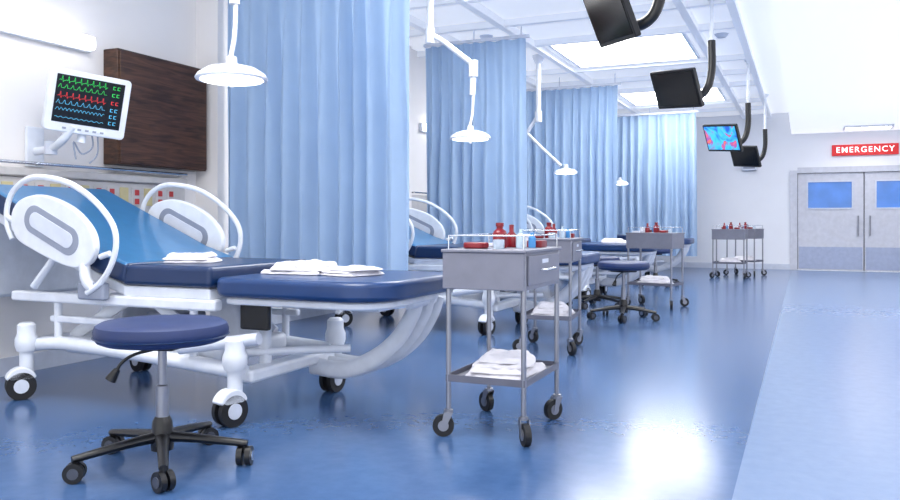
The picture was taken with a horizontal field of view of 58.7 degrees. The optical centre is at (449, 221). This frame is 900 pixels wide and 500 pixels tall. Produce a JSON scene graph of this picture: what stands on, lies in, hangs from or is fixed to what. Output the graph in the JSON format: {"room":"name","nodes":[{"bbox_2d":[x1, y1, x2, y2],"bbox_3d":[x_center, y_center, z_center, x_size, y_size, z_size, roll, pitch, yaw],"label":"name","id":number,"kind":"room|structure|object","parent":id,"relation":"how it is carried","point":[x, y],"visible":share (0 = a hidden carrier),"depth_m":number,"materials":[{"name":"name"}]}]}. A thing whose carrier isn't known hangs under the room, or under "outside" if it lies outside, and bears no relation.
{"room":"hospital room","nodes":[
{"label":"hospital room","id":0,"kind":"room"},
{"bbox_2d":[196,0,228,314],"bbox_3d":[-2.056,-0.625,7.165,0.239,3.310,0.360,0,0,24],"label":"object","id":1,"kind":"object","parent":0,"point":[211,15],"visible":0.22,"depth_m":6.99,"materials":[{"name":"paint"}]},
{"bbox_2d":[0,0,426,357],"bbox_3d":[-1.080,-0.720,9.855,0.150,3.700,20.750,0,0,24],"label":"wall","id":2,"kind":"structure","parent":0,"point":[162,29],"depth_m":5.88,"materials":[{"name":"paint"}]},
{"bbox_2d":[0,13,95,52],"bbox_3d":[-2.973,-1.320,5.252,0.110,0.120,1.540,0,0,24],"label":"wall lamp","id":3,"kind":"object","parent":2,"relation":"attached to","point":[10,25],"visible":1,"depth_m":5.54,"materials":[{"name":"white plastic"}]},
{"bbox_2d":[25,66,131,167],"bbox_3d":[-2.567,-0.699,5.513,0.537,0.638,0.570,0,0,-44],"label":"patient monitor","id":4,"kind":"object","parent":2,"relation":"attached to","point":[82,104],"visible":1,"depth_m":5.37,"materials":[{"name":"white plastic"}]},
{"bbox_2d":[0,159,187,212],"bbox_3d":[-2.837,-0.216,5.509,0.150,0.391,2.920,0,0,24],"label":"panel","id":5,"kind":"object","parent":2,"relation":"attached to","point":[133,189],"visible":0.43,"depth_m":6.09,"materials":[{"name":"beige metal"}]},
{"bbox_2d":[1,181,12,184],"bbox_3d":[-2.944,-0.200,5.319,0.010,0.140,0.085,0,0,24],"label":"outlet plate","id":6,"kind":"object","parent":5,"relation":"attached to","point":[2,182],"depth_m":5.32,"materials":[{"name":"yellow plastic"}]},
{"bbox_2d":[50,184,60,186],"bbox_3d":[-2.792,-0.200,5.662,0.010,0.140,0.085,0,0,24],"label":"outlet plate","id":7,"kind":"object","parent":5,"relation":"attached to","point":[51,185],"depth_m":5.66,"materials":[{"name":"yellow plastic"}]},
{"bbox_2d":[107,186,115,194],"bbox_3d":[-2.590,-0.200,6.119,0.010,0.140,0.085,0,0,24],"label":"outlet plate","id":8,"kind":"object","parent":5,"relation":"attached to","point":[112,189],"depth_m":6.12,"materials":[{"name":"red plastic"}]},
{"bbox_2d":[120,187,128,201],"bbox_3d":[-2.539,-0.200,6.233,0.010,0.140,0.085,0,0,24],"label":"outlet plate","id":9,"kind":"object","parent":5,"relation":"attached to","point":[124,191],"depth_m":6.23,"materials":[{"name":"yellow plastic"}]},
{"bbox_2d":[132,188,140,205],"bbox_3d":[-2.488,-0.200,6.347,0.010,0.140,0.085,0,0,24],"label":"outlet plate","id":10,"kind":"object","parent":5,"relation":"attached to","point":[136,192],"depth_m":6.34,"materials":[{"name":"white plastic"}]},
{"bbox_2d":[144,188,151,205],"bbox_3d":[-2.438,-0.200,6.462,0.010,0.140,0.085,0,0,24],"label":"outlet plate","id":11,"kind":"object","parent":5,"relation":"attached to","point":[146,190],"depth_m":6.46,"materials":[{"name":"yellow plastic"}]},
{"bbox_2d":[155,189,163,203],"bbox_3d":[-2.387,-0.200,6.576,0.010,0.140,0.085,0,0,24],"label":"outlet plate","id":12,"kind":"object","parent":5,"relation":"attached to","point":[159,195],"depth_m":6.56,"materials":[{"name":"white plastic"}]},
{"bbox_2d":[167,190,174,199],"bbox_3d":[-2.337,-0.200,6.690,0.010,0.140,0.085,0,0,24],"label":"outlet plate","id":13,"kind":"object","parent":5,"relation":"attached to","point":[170,193],"depth_m":6.68,"materials":[{"name":"white plastic"}]},
{"bbox_2d":[104,48,206,171],"bbox_3d":[-2.377,-0.880,6.530,0.165,0.880,0.980,0,0,24],"label":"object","id":14,"kind":"object","parent":2,"relation":"attached to","point":[166,126],"visible":0.79,"depth_m":6.43,"materials":[{"name":"brown wood"}]},
{"bbox_2d":[0,308,335,376],"bbox_3d":[-1.032,0.970,9.752,0.020,0.120,20.600,0,0,24],"label":"baseboard","id":15,"kind":"structure","parent":2,"relation":"attached to","point":[49,358],"depth_m":5.74,"materials":[{"name":"paint"}]},
{"bbox_2d":[412,191,426,212],"bbox_3d":[0.064,-0.216,12.066,0.150,0.391,2.920,0,0,24],"label":"panel","id":16,"kind":"object","parent":2,"relation":"attached to","point":[418,205],"visible":0.02,"depth_m":11.01,"materials":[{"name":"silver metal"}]},
{"bbox_2d":[419,123,425,132],"bbox_3d":[-0.072,-1.320,11.809,0.110,0.120,1.540,0,0,24],"label":"wall lamp","id":17,"kind":"object","parent":2,"relation":"attached to","point":[422,126],"depth_m":11.12,"materials":[{"name":"white plastic"}]},
{"bbox_2d":[409,45,411,207],"bbox_3d":[-0.680,-0.625,10.274,0.239,3.310,0.360,0,0,24],"label":"pilaster","id":18,"kind":"object","parent":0,"point":[410,47],"visible":0.07,"depth_m":10.36,"materials":[{"name":"paint"}]},
{"bbox_2d":[0,267,899,499],"bbox_3d":[2.617,1.080,8.137,8.000,0.100,20.600,0,0,24],"label":"floor","id":19,"kind":"structure","parent":0,"point":[663,409],"depth_m":4.30,"materials":[{"name":"blue plastic"}]},
{"bbox_2d":[62,314,253,493],"bbox_3d":[-1.203,0.721,3.404,0.731,0.618,0.738,0,0,10],"label":"stool","id":20,"kind":"object","parent":19,"relation":"on","point":[162,334],"visible":1,"depth_m":3.28,"materials":[{"name":"leather"}]},
{"bbox_2d":[0,174,445,427],"bbox_3d":[-1.468,0.379,4.715,2.942,1.303,1.132,0,0,24],"label":"hospital bed","id":21,"kind":"object","parent":19,"relation":"on","point":[54,241],"visible":0.91,"depth_m":4.47,"materials":[{"name":"blue plastic"}]},
{"bbox_2d":[5,366,36,380],"bbox_3d":[-2.497,0.880,4.653,0.159,0.080,0.084,0,0,-33],"label":"hood","id":22,"kind":"object","parent":21,"relation":"attached to","point":[18,373],"depth_m":4.62,"materials":[{"name":"white plastic"}]},
{"bbox_2d":[0,184,232,281],"bbox_3d":[-2.119,0.051,5.016,1.188,0.564,0.920,0,0,24],"label":"mattress","id":23,"kind":"object","parent":21,"relation":"on","point":[143,238],"depth_m":5.00,"materials":[{"name":"blue plastic"}]},
{"bbox_2d":[162,251,221,262],"bbox_3d":[-1.472,0.198,4.581,0.300,0.057,0.255,0,0,3],"label":"folded towel","id":24,"kind":"object","parent":21,"relation":"on","point":[208,257],"visible":1,"depth_m":4.48,"materials":[{"name":"white fabric"}]},
{"bbox_2d":[124,258,305,287],"bbox_3d":[-1.331,0.287,4.668,0.612,0.115,0.920,0,0,24],"label":"mattress","id":25,"kind":"object","parent":21,"relation":"on","point":[139,272],"depth_m":4.29,"materials":[{"name":"blue leather"}]},
{"bbox_2d":[212,388,246,405],"bbox_3d":[-1.110,0.880,4.035,0.084,0.080,0.159,0,0,39],"label":"hood","id":26,"kind":"object","parent":21,"relation":"attached to","point":[226,396],"depth_m":4.00,"materials":[{"name":"white plastic"}]},
{"bbox_2d":[261,259,336,274],"bbox_3d":[-0.810,0.245,4.463,0.397,0.075,0.348,0,0,24],"label":"folded towel","id":27,"kind":"object","parent":21,"relation":"on","point":[314,266],"visible":0.94,"depth_m":4.34,"materials":[{"name":"white fabric"}]},
{"bbox_2d":[217,270,445,302],"bbox_3d":[-0.580,0.335,4.336,1.010,0.100,0.960,0,0,24],"label":"cushion","id":28,"kind":"object","parent":21,"relation":"on","point":[394,286],"depth_m":3.97,"materials":[{"name":"blue leather"}]},
{"bbox_2d":[321,265,384,276],"bbox_3d":[-0.520,0.256,4.299,0.272,0.051,0.291,0,0,43],"label":"folded towel","id":29,"kind":"object","parent":21,"relation":"on","point":[352,270],"visible":1,"depth_m":4.20,"materials":[{"name":"white fabric"}]},
{"bbox_2d":[335,197,599,334],"bbox_3d":[-0.023,0.379,7.980,2.942,1.303,1.132,0,0,24],"label":"hospital bed","id":30,"kind":"object","parent":19,"relation":"on","point":[426,233],"visible":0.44,"depth_m":7.66,"materials":[{"name":"blue plastic"}]},
{"bbox_2d":[335,310,351,314],"bbox_3d":[-1.052,0.880,7.918,0.159,0.080,0.084,0,0,-33],"label":"hood","id":31,"kind":"object","parent":30,"relation":"attached to","point":[338,312],"depth_m":7.88,"materials":[{"name":"white plastic"}]},
{"bbox_2d":[409,226,453,256],"bbox_3d":[-0.674,0.051,8.281,1.188,0.564,0.920,0,0,24],"label":"cushion","id":32,"kind":"object","parent":30,"relation":"on","point":[423,236],"depth_m":8.24,"materials":[{"name":"blue leather"}]},
{"bbox_2d":[414,244,462,258],"bbox_3d":[0.114,0.287,7.933,0.612,0.115,0.920,0,0,24],"label":"seat cushion","id":33,"kind":"object","parent":30,"relation":"on","point":[421,251],"depth_m":7.59,"materials":[{"name":"blue leather"}]},
{"bbox_2d":[478,314,494,322],"bbox_3d":[0.335,0.880,7.300,0.084,0.080,0.159,0,0,39],"label":"hood","id":34,"kind":"object","parent":30,"relation":"attached to","point":[483,318],"depth_m":7.26,"materials":[{"name":"white plastic"}]},
{"bbox_2d":[559,251,599,265],"bbox_3d":[0.864,0.335,7.600,1.010,0.100,0.960,0,0,24],"label":"cushion","id":35,"kind":"object","parent":30,"relation":"on","point":[588,258],"depth_m":7.28,"materials":[{"name":"blue leather"}]},
{"bbox_2d":[433,223,562,446],"bbox_3d":[0.267,0.516,4.018,0.520,1.027,0.667,0,0,24],"label":"trolley","id":36,"kind":"object","parent":19,"relation":"on","point":[521,262],"visible":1,"depth_m":3.83,"materials":[{"name":"metal"}]},
{"bbox_2d":[493,239,504,248],"bbox_3d":[0.235,0.106,3.855,0.056,0.047,0.056,0,0,24],"label":"jar","id":37,"kind":"object","parent":36,"relation":"on","point":[497,243],"depth_m":3.83,"materials":[{"name":"white plastic"}]},
{"bbox_2d":[493,223,506,247],"bbox_3d":[0.250,0.066,4.012,0.072,0.127,0.072,0,0,24],"label":"bottle","id":38,"kind":"object","parent":36,"relation":"on","point":[499,231],"depth_m":3.99,"materials":[{"name":"plastic"}]},
{"bbox_2d":[441,247,561,253],"bbox_3d":[0.272,0.138,4.023,0.432,0.015,0.590,0,0,24],"label":"tray","id":39,"kind":"object","parent":36,"relation":"on","point":[465,250],"depth_m":3.81,"materials":[{"name":"metal"}]},
{"bbox_2d":[457,365,550,379],"bbox_3d":[0.276,0.760,4.022,0.400,0.010,0.560,0,0,24],"label":"shelf","id":40,"kind":"object","parent":36,"relation":"attached to","point":[465,371],"depth_m":3.89,"materials":[{"name":"metal"}]},
{"bbox_2d":[507,224,515,246],"bbox_3d":[0.317,0.071,4.114,0.056,0.117,0.056,0,0,24],"label":"bottle","id":41,"kind":"object","parent":36,"relation":"on","point":[511,241],"depth_m":4.09,"materials":[{"name":"plastic"}]},
{"bbox_2d":[516,229,525,247],"bbox_3d":[0.350,0.081,3.967,0.048,0.097,0.048,0,0,24],"label":"clear bottle","id":42,"kind":"object","parent":36,"relation":"on","point":[519,240],"depth_m":3.95,"materials":[{"name":"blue plastic"}]},
{"bbox_2d":[528,232,535,247],"bbox_3d":[0.414,0.091,4.038,0.038,0.077,0.038,0,0,24],"label":"bottle","id":43,"kind":"object","parent":36,"relation":"on","point":[532,239],"depth_m":4.02,"materials":[{"name":"plastic"}]},
{"bbox_2d":[512,222,582,354],"bbox_3d":[0.821,0.516,6.517,0.520,1.027,0.667,0,0,17],"label":"trolley","id":44,"kind":"object","parent":19,"relation":"on","point":[571,251],"visible":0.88,"depth_m":6.36,"materials":[{"name":"grey metal"}]},
{"bbox_2d":[545,222,552,237],"bbox_3d":[0.805,0.066,6.509,0.072,0.127,0.072,0,0,17],"label":"bottle","id":45,"kind":"object","parent":44,"relation":"on","point":[548,224],"depth_m":6.48,"materials":[{"name":"plastic"}]},
{"bbox_2d":[548,232,554,237],"bbox_3d":[0.809,0.106,6.351,0.056,0.047,0.056,0,0,17],"label":"jar","id":46,"kind":"object","parent":44,"relation":"on","point":[549,236],"depth_m":6.33,"materials":[{"name":"white plastic"}]},
{"bbox_2d":[552,224,556,237],"bbox_3d":[0.859,0.071,6.617,0.056,0.117,0.056,0,0,17],"label":"bottle","id":47,"kind":"object","parent":44,"relation":"on","point":[553,225],"depth_m":6.60,"materials":[{"name":"plastic"}]},
{"bbox_2d":[536,237,582,240],"bbox_3d":[0.826,0.138,6.522,0.432,0.015,0.590,0,0,17],"label":"tray","id":48,"kind":"object","parent":44,"relation":"on","point":[537,238],"depth_m":6.30,"materials":[{"name":"metal"}]},
{"bbox_2d":[559,226,564,237],"bbox_3d":[0.910,0.081,6.476,0.048,0.097,0.048,0,0,17],"label":"clear bottle","id":49,"kind":"object","parent":44,"relation":"on","point":[561,233],"depth_m":6.46,"materials":[{"name":"blue plastic"}]},
{"bbox_2d":[565,228,569,237],"bbox_3d":[0.965,0.091,6.554,0.038,0.077,0.038,0,0,17],"label":"bottle","id":50,"kind":"object","parent":44,"relation":"on","point":[567,234],"depth_m":6.54,"materials":[{"name":"plastic"}]},
{"bbox_2d":[566,256,620,308],"bbox_3d":[1.797,0.721,9.753,0.731,0.618,0.738,0,0,-5],"label":"stool","id":51,"kind":"object","parent":19,"relation":"on","point":[597,296],"visible":0.61,"depth_m":9.67,"materials":[{"name":"black plastic"}]},
{"bbox_2d":[527,206,660,299],"bbox_3d":[1.434,0.379,11.272,2.942,1.303,1.132,0,0,24],"label":"hospital bed","id":52,"kind":"object","parent":19,"relation":"on","point":[605,249],"visible":0.18,"depth_m":10.86,"materials":[{"name":"blue plastic"}]},
{"bbox_2d":[581,238,590,242],"bbox_3d":[1.570,0.287,11.225,0.612,0.115,0.920,0,0,24],"label":"seat cushion","id":53,"kind":"object","parent":52,"relation":"on","point":[584,240],"depth_m":11.26,"materials":[{"name":"blue leather"}]},
{"bbox_2d":[601,238,625,242],"bbox_3d":[2.252,0.253,11.017,0.353,0.059,0.309,0,0,11],"label":"folded towel","id":54,"kind":"object","parent":52,"relation":"on","point":[605,240],"visible":0.98,"depth_m":10.90,"materials":[{"name":"white fabric"}]},
{"bbox_2d":[582,242,660,251],"bbox_3d":[2.321,0.335,10.892,1.010,0.100,0.960,0,0,24],"label":"cushion","id":55,"kind":"object","parent":52,"relation":"on","point":[586,246],"depth_m":10.50,"materials":[{"name":"blue leather"}]},
{"bbox_2d":[587,260,659,322],"bbox_3d":[1.836,0.721,8.507,0.731,0.618,0.738,0,0,-28],"label":"stool","id":56,"kind":"object","parent":19,"relation":"on","point":[622,266],"visible":1,"depth_m":8.36,"materials":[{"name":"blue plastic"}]},
{"bbox_2d":[617,234,693,275],"bbox_3d":[2.890,0.379,14.564,2.942,1.303,1.132,0,0,24],"label":"hospital bed","id":57,"kind":"object","parent":19,"relation":"on","point":[676,260],"visible":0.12,"depth_m":14.29,"materials":[{"name":"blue plastic"}]},
{"bbox_2d":[617,234,625,241],"bbox_3d":[3.027,0.287,14.517,0.612,0.115,0.920,0,0,24],"label":"seat cushion","id":58,"kind":"object","parent":57,"relation":"on","point":[622,236],"depth_m":14.03,"materials":[{"name":"blue leather"}]},
{"bbox_2d":[684,238,693,244],"bbox_3d":[3.778,0.335,14.184,1.010,0.100,0.960,0,0,24],"label":"cushion","id":59,"kind":"object","parent":57,"relation":"on","point":[687,241],"depth_m":13.72,"materials":[{"name":"blue leather"}]},
{"bbox_2d":[634,249,678,286],"bbox_3d":[3.344,0.721,12.983,0.731,0.618,0.738,0,0,12],"label":"stool","id":60,"kind":"object","parent":19,"relation":"on","point":[662,251],"visible":0.2,"depth_m":12.93,"materials":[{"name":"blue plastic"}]},
{"bbox_2d":[626,222,688,308],"bbox_3d":[2.510,0.516,9.760,0.667,1.027,0.520,0,0,36],"label":"trolley","id":61,"kind":"object","parent":19,"relation":"on","point":[656,238],"visible":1,"depth_m":9.66,"materials":[{"name":"grey metal"}]},
{"bbox_2d":[645,223,649,232],"bbox_3d":[2.427,0.071,9.829,0.056,0.117,0.056,0,0,36],"label":"bottle","id":62,"kind":"object","parent":61,"relation":"on","point":[647,230],"depth_m":9.81,"materials":[{"name":"plastic"}]},
{"bbox_2d":[626,232,684,233],"bbox_3d":[2.507,0.138,9.767,0.590,0.015,0.432,0,0,36],"label":"tray","id":63,"kind":"object","parent":61,"relation":"on","point":[628,232],"depth_m":9.65,"materials":[{"name":"metal"}]},
{"bbox_2d":[653,222,658,232],"bbox_3d":[2.513,0.066,9.743,0.072,0.127,0.072,0,0,36],"label":"bottle","id":64,"kind":"object","parent":61,"relation":"on","point":[655,230],"depth_m":9.72,"materials":[{"name":"plastic"}]},
{"bbox_2d":[709,222,750,278],"bbox_3d":[5.173,0.516,14.762,0.667,1.027,0.520,0,0,28],"label":"trolley","id":65,"kind":"object","parent":19,"relation":"on","point":[724,233],"visible":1,"depth_m":14.64,"materials":[{"name":"grey metal"}]},
{"bbox_2d":[711,229,747,229],"bbox_3d":[5.168,0.138,14.768,0.590,0.015,0.432,0,0,28],"label":"tray","id":66,"kind":"object","parent":65,"relation":"on","point":[711,229],"depth_m":14.58,"materials":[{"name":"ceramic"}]},
{"bbox_2d":[723,222,766,275],"bbox_3d":[5.717,0.516,15.503,0.667,1.027,0.520,0,0,44],"label":"trolley","id":67,"kind":"object","parent":19,"relation":"on","point":[753,233],"visible":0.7,"depth_m":15.40,"materials":[{"name":"grey metal"}]},
{"bbox_2d":[409,0,788,116],"bbox_3d":[1.087,-2.445,8.814,4.655,0.150,20.600,0,0,24],"label":"ceiling","id":68,"kind":"structure","parent":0,"point":[758,16],"depth_m":10.11,"materials":[{"name":"paint"}]},
{"bbox_2d":[423,26,529,271],"bbox_3d":[0.300,-0.845,9.697,1.380,3.049,0.186,0,0,24],"label":"privacy curtain","id":69,"kind":"object","parent":68,"relation":"hanging from","point":[481,185],"visible":0.78,"depth_m":9.67,"materials":[{"name":"fabric"}]},
{"bbox_2d":[479,34,492,38],"bbox_3d":[0.461,-2.344,10.185,0.180,0.050,0.180,0,0,24],"label":"smoke detector","id":70,"kind":"object","parent":68,"relation":"attached to","point":[483,35],"visible":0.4,"depth_m":10.12,"materials":[{"name":"white plastic"}]},
{"bbox_2d":[527,54,577,175],"bbox_3d":[1.427,-1.508,11.288,0.755,1.721,0.328,0,0,24],"label":"lamp","id":71,"kind":"object","parent":68,"relation":"hanging from","point":[538,59],"visible":0.99,"depth_m":11.33,"materials":[{"name":"white plastic"}]},
{"bbox_2d":[548,46,581,67],"bbox_3d":[1.635,-2.348,11.306,0.040,0.045,1.620,0,0,24],"label":"frame","id":72,"kind":"object","parent":68,"relation":"attached to","point":[551,47],"visible":0.5,"depth_m":11.24,"materials":[{"name":"white plastic"}]},
{"bbox_2d":[583,0,664,47],"bbox_3d":[1.266,-1.810,5.705,0.470,1.117,0.649,0,0,-12],"label":"television","id":73,"kind":"object","parent":68,"relation":"hanging from","point":[612,21],"depth_m":5.58,"materials":[{"name":"black plastic"}]},
{"bbox_2d":[650,0,715,108],"bbox_3d":[2.482,-1.770,8.424,0.470,1.197,0.649,0,0,-29],"label":"television","id":74,"kind":"object","parent":68,"relation":"hanging from","point":[675,88],"depth_m":8.31,"materials":[{"name":"black plastic"}]},
{"bbox_2d":[703,60,750,151],"bbox_3d":[4.067,-1.685,11.659,0.470,1.367,0.649,0,0,-29],"label":"television","id":75,"kind":"object","parent":68,"relation":"hanging from","point":[719,137],"depth_m":11.54,"materials":[{"name":"blue glass"}]},
{"bbox_2d":[730,94,768,166],"bbox_3d":[5.597,-1.685,14.919,0.470,1.367,0.649,0,0,-29],"label":"television","id":76,"kind":"object","parent":68,"relation":"hanging from","point":[749,157],"depth_m":14.80,"materials":[{"name":"black plastic"}]},
{"bbox_2d":[633,113,793,263],"bbox_3d":[5.306,-0.770,18.293,4.700,3.600,0.150,0,0,24],"label":"wall","id":77,"kind":"structure","parent":0,"point":[726,193],"depth_m":17.64,"materials":[{"name":"white paint"}]},
{"bbox_2d":[652,262,789,269],"bbox_3d":[5.244,0.970,18.227,4.600,0.120,0.020,0,0,24],"label":"baseboard","id":78,"kind":"structure","parent":77,"relation":"attached to","point":[686,264],"depth_m":17.76,"materials":[{"name":"paint"}]},
{"bbox_2d":[741,167,756,170],"bbox_3d":[6.576,-1.220,17.579,0.320,0.180,0.126,0,0,24],"label":"wall speaker","id":79,"kind":"object","parent":77,"relation":"attached to","point":[742,168],"visible":0.44,"depth_m":17.54,"materials":[{"name":"white plastic"}]},
{"bbox_2d":[790,170,796,269],"bbox_3d":[7.430,-0.040,17.298,0.150,2.140,0.110,0,0,24],"label":"frame","id":80,"kind":"object","parent":77,"relation":"attached to","point":[793,174],"visible":1,"depth_m":17.25,"materials":[{"name":"paint"}]},
{"bbox_2d":[773,0,899,133],"bbox_3d":[4.745,-2.210,7.195,3.345,0.620,20.600,0,0,24],"label":"ceiling","id":81,"kind":"structure","parent":0,"point":[840,59],"depth_m":9.53,"materials":[{"name":"white paint"}]},
{"bbox_2d":[194,0,267,87],"bbox_3d":[-1.404,-1.572,4.667,0.735,1.594,0.410,0,0,24],"label":"lamp","id":82,"kind":"object","parent":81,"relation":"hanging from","point":[230,73],"visible":1,"depth_m":4.53,"materials":[{"name":"white plastic"}]},
{"bbox_2d":[228,0,409,308],"bbox_3d":[-1.133,-0.845,6.620,1.850,3.049,0.185,0,0,24],"label":"privacy curtain","id":83,"kind":"object","parent":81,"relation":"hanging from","point":[318,151],"visible":0.75,"depth_m":6.57,"materials":[{"name":"fabric"}]},
{"bbox_2d":[425,0,490,143],"bbox_3d":[0.053,-1.572,7.959,0.735,1.594,0.410,0,0,24],"label":"lamp","id":84,"kind":"object","parent":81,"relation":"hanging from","point":[470,135],"visible":1,"depth_m":7.88,"materials":[{"name":"white plastic"}]},
{"bbox_2d":[526,73,620,241],"bbox_3d":[1.803,-0.845,13.082,1.990,3.049,0.184,0,0,24],"label":"privacy curtain","id":85,"kind":"object","parent":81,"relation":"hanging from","point":[578,127],"visible":0.57,"depth_m":12.96,"materials":[{"name":"fabric"}]},
{"bbox_2d":[409,0,770,118],"bbox_3d":[0.900,-2.325,8.897,4.245,0.090,20.600,0,0,24],"label":"grid","id":86,"kind":"object","parent":81,"relation":"attached to","point":[493,21],"visible":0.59,"depth_m":10.21,"materials":[{"name":"white metal"}]},
{"bbox_2d":[617,177,628,185],"bbox_3d":[2.883,-1.508,14.580,0.755,1.721,0.328,0,0,24],"label":"lamp","id":87,"kind":"object","parent":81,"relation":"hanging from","point":[620,182],"visible":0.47,"depth_m":14.41,"materials":[{"name":"white plastic"}]},
{"bbox_2d":[553,34,695,65],"bbox_3d":[2.417,-2.353,10.960,1.670,0.025,1.620,0,0,24],"label":"ceiling light","id":88,"kind":"object","parent":81,"relation":"in","point":[666,47],"visible":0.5,"depth_m":10.98,"materials":[{"name":"white plastic"}]},
{"bbox_2d":[618,94,635,105],"bbox_3d":[3.375,-2.348,15.238,0.040,0.045,1.620,0,0,24],"label":"frame","id":89,"kind":"object","parent":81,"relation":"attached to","point":[621,95],"visible":0.5,"depth_m":15.18,"materials":[{"name":"white plastic"}]},
{"bbox_2d":[622,92,656,104],"bbox_3d":[3.697,-2.353,15.185,0.588,0.025,1.445,0,0,24],"label":"ceiling light","id":90,"kind":"object","parent":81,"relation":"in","point":[650,97],"depth_m":15.16,"materials":[{"name":"white plastic"}]},
{"bbox_2d":[582,57,699,67],"bbox_3d":[2.752,-2.348,11.719,1.750,0.045,0.040,0,0,24],"label":"frame","id":91,"kind":"object","parent":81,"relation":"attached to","point":[694,57],"visible":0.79,"depth_m":11.68,"materials":[{"name":"white plastic"}]},
{"bbox_2d":[617,107,698,255],"bbox_3d":[3.678,-0.845,16.405,2.731,3.049,0.202,0,0,24],"label":"privacy curtain","id":92,"kind":"object","parent":81,"relation":"hanging from","point":[657,154],"visible":0.58,"depth_m":16.17,"materials":[{"name":"fabric"}]},
{"bbox_2d":[636,100,726,105],"bbox_3d":[4.492,-2.348,15.651,1.750,0.045,0.040,0,0,24],"label":"frame","id":93,"kind":"object","parent":81,"relation":"attached to","point":[709,100],"visible":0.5,"depth_m":15.44,"materials":[{"name":"white plastic"}]},
{"bbox_2d":[681,33,699,57],"bbox_3d":[3.198,-2.348,10.614,0.040,0.045,1.620,0,0,24],"label":"frame","id":94,"kind":"object","parent":81,"relation":"attached to","point":[685,36],"visible":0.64,"depth_m":10.56,"materials":[{"name":"white plastic"}]},
{"bbox_2d":[703,88,723,100],"bbox_3d":[4.786,-2.353,14.716,0.355,0.025,1.419,0,0,24],"label":"ceiling light","id":95,"kind":"object","parent":81,"relation":"in","point":[714,94],"depth_m":14.91,"materials":[{"name":"white plastic"}]},
{"bbox_2d":[714,32,728,38],"bbox_3d":[3.421,-2.344,10.078,0.180,0.050,0.180,0,0,24],"label":"smoke detector","id":96,"kind":"object","parent":81,"relation":"attached to","point":[721,35],"visible":1,"depth_m":10.03,"materials":[{"name":"white plastic"}]},
{"bbox_2d":[717,88,726,99],"bbox_3d":[4.938,-2.348,14.546,0.040,0.045,1.620,0,0,24],"label":"frame","id":97,"kind":"object","parent":81,"relation":"attached to","point":[718,89],"visible":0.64,"depth_m":14.54,"materials":[{"name":"white plastic"}]},
{"bbox_2d":[844,128,889,130],"bbox_3d":[8.377,-1.877,16.064,0.880,0.045,0.040,0,0,24],"label":"frame","id":98,"kind":"object","parent":81,"relation":"attached to","point":[874,128],"visible":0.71,"depth_m":16.04,"materials":[{"name":"white plastic"}]},
{"bbox_2d":[845,126,890,129],"bbox_3d":[8.284,-1.883,15.854,0.800,0.025,0.420,0,0,24],"label":"ceiling light","id":99,"kind":"object","parent":81,"relation":"in","point":[886,126],"visible":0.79,"depth_m":16.00,"materials":[{"name":"white plastic"}]},
{"bbox_2d":[844,124,894,127],"bbox_3d":[8.191,-1.877,15.644,0.880,0.045,0.040,0,0,24],"label":"frame","id":100,"kind":"object","parent":81,"relation":"attached to","point":[874,125],"visible":1,"depth_m":15.62,"materials":[{"name":"white plastic"}]},
{"bbox_2d":[794,130,899,169],"bbox_3d":[8.690,-1.835,16.795,2.700,1.470,0.150,0,0,24],"label":"wall","id":101,"kind":"structure","parent":0,"point":[810,149],"depth_m":16.92,"materials":[{"name":"paint"}]},
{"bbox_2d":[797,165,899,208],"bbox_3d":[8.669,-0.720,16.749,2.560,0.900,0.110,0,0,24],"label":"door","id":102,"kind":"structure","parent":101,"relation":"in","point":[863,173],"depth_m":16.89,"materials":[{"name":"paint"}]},
{"bbox_2d":[798,182,806,207],"bbox_3d":[7.607,-0.575,17.241,0.200,0.550,0.050,0,0,24],"label":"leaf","id":103,"kind":"object","parent":102,"relation":"attached to","point":[802,187],"visible":1,"depth_m":17.22,"materials":[{"name":"paint"}]},
{"bbox_2d":[798,208,863,270],"bbox_3d":[8.092,0.360,17.027,1.260,1.320,0.050,0,0,24],"label":"leaf","id":104,"kind":"object","parent":102,"relation":"attached to","point":[816,227],"visible":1,"depth_m":17.00,"materials":[{"name":"paint"}]},
{"bbox_2d":[799,247,862,269],"bbox_3d":[8.080,0.765,16.999,1.220,0.470,0.010,0,0,24],"label":"kickplate","id":105,"kind":"object","parent":104,"relation":"attached to","point":[851,258],"visible":1,"depth_m":16.98,"materials":[{"name":"silver metal"}]},
{"bbox_2d":[853,181,863,207],"bbox_3d":[8.568,-0.575,16.816,0.220,0.550,0.050,0,0,24],"label":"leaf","id":106,"kind":"object","parent":102,"relation":"attached to","point":[858,187],"visible":1,"depth_m":16.79,"materials":[{"name":"paint"}]},
{"bbox_2d":[864,181,874,207],"bbox_3d":[8.787,-0.575,16.719,0.220,0.550,0.050,0,0,24],"label":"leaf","id":107,"kind":"object","parent":102,"relation":"attached to","point":[869,186],"visible":1,"depth_m":16.70,"materials":[{"name":"paint"}]},
{"bbox_2d":[864,208,899,271],"bbox_3d":[9.246,0.360,16.471,1.260,1.320,0.133,0,0,24],"label":"leaf","id":108,"kind":"object","parent":102,"relation":"attached to","point":[885,223],"depth_m":16.61,"materials":[{"name":"paint"}]},
{"bbox_2d":[866,247,899,270],"bbox_3d":[9.250,0.765,16.481,1.220,0.470,0.010,0,0,24],"label":"kickplate","id":109,"kind":"object","parent":108,"relation":"attached to","point":[877,258],"visible":1,"depth_m":16.60,"materials":[{"name":"silver metal"}]},
{"bbox_2d":[797,171,899,271],"bbox_3d":[8.704,-0.035,16.827,2.700,2.130,0.060,0,0,24],"label":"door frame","id":110,"kind":"structure","parent":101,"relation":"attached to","point":[886,171],"depth_m":17.32,"materials":[{"name":"grey metal"}]},
{"bbox_2d":[832,143,898,155],"bbox_3d":[8.654,-1.510,16.691,1.240,0.230,0.070,0,0,24],"label":"sign","id":111,"kind":"object","parent":101,"relation":"attached to","point":[882,148],"visible":1,"depth_m":16.66,"materials":[{"name":"red plastic"}]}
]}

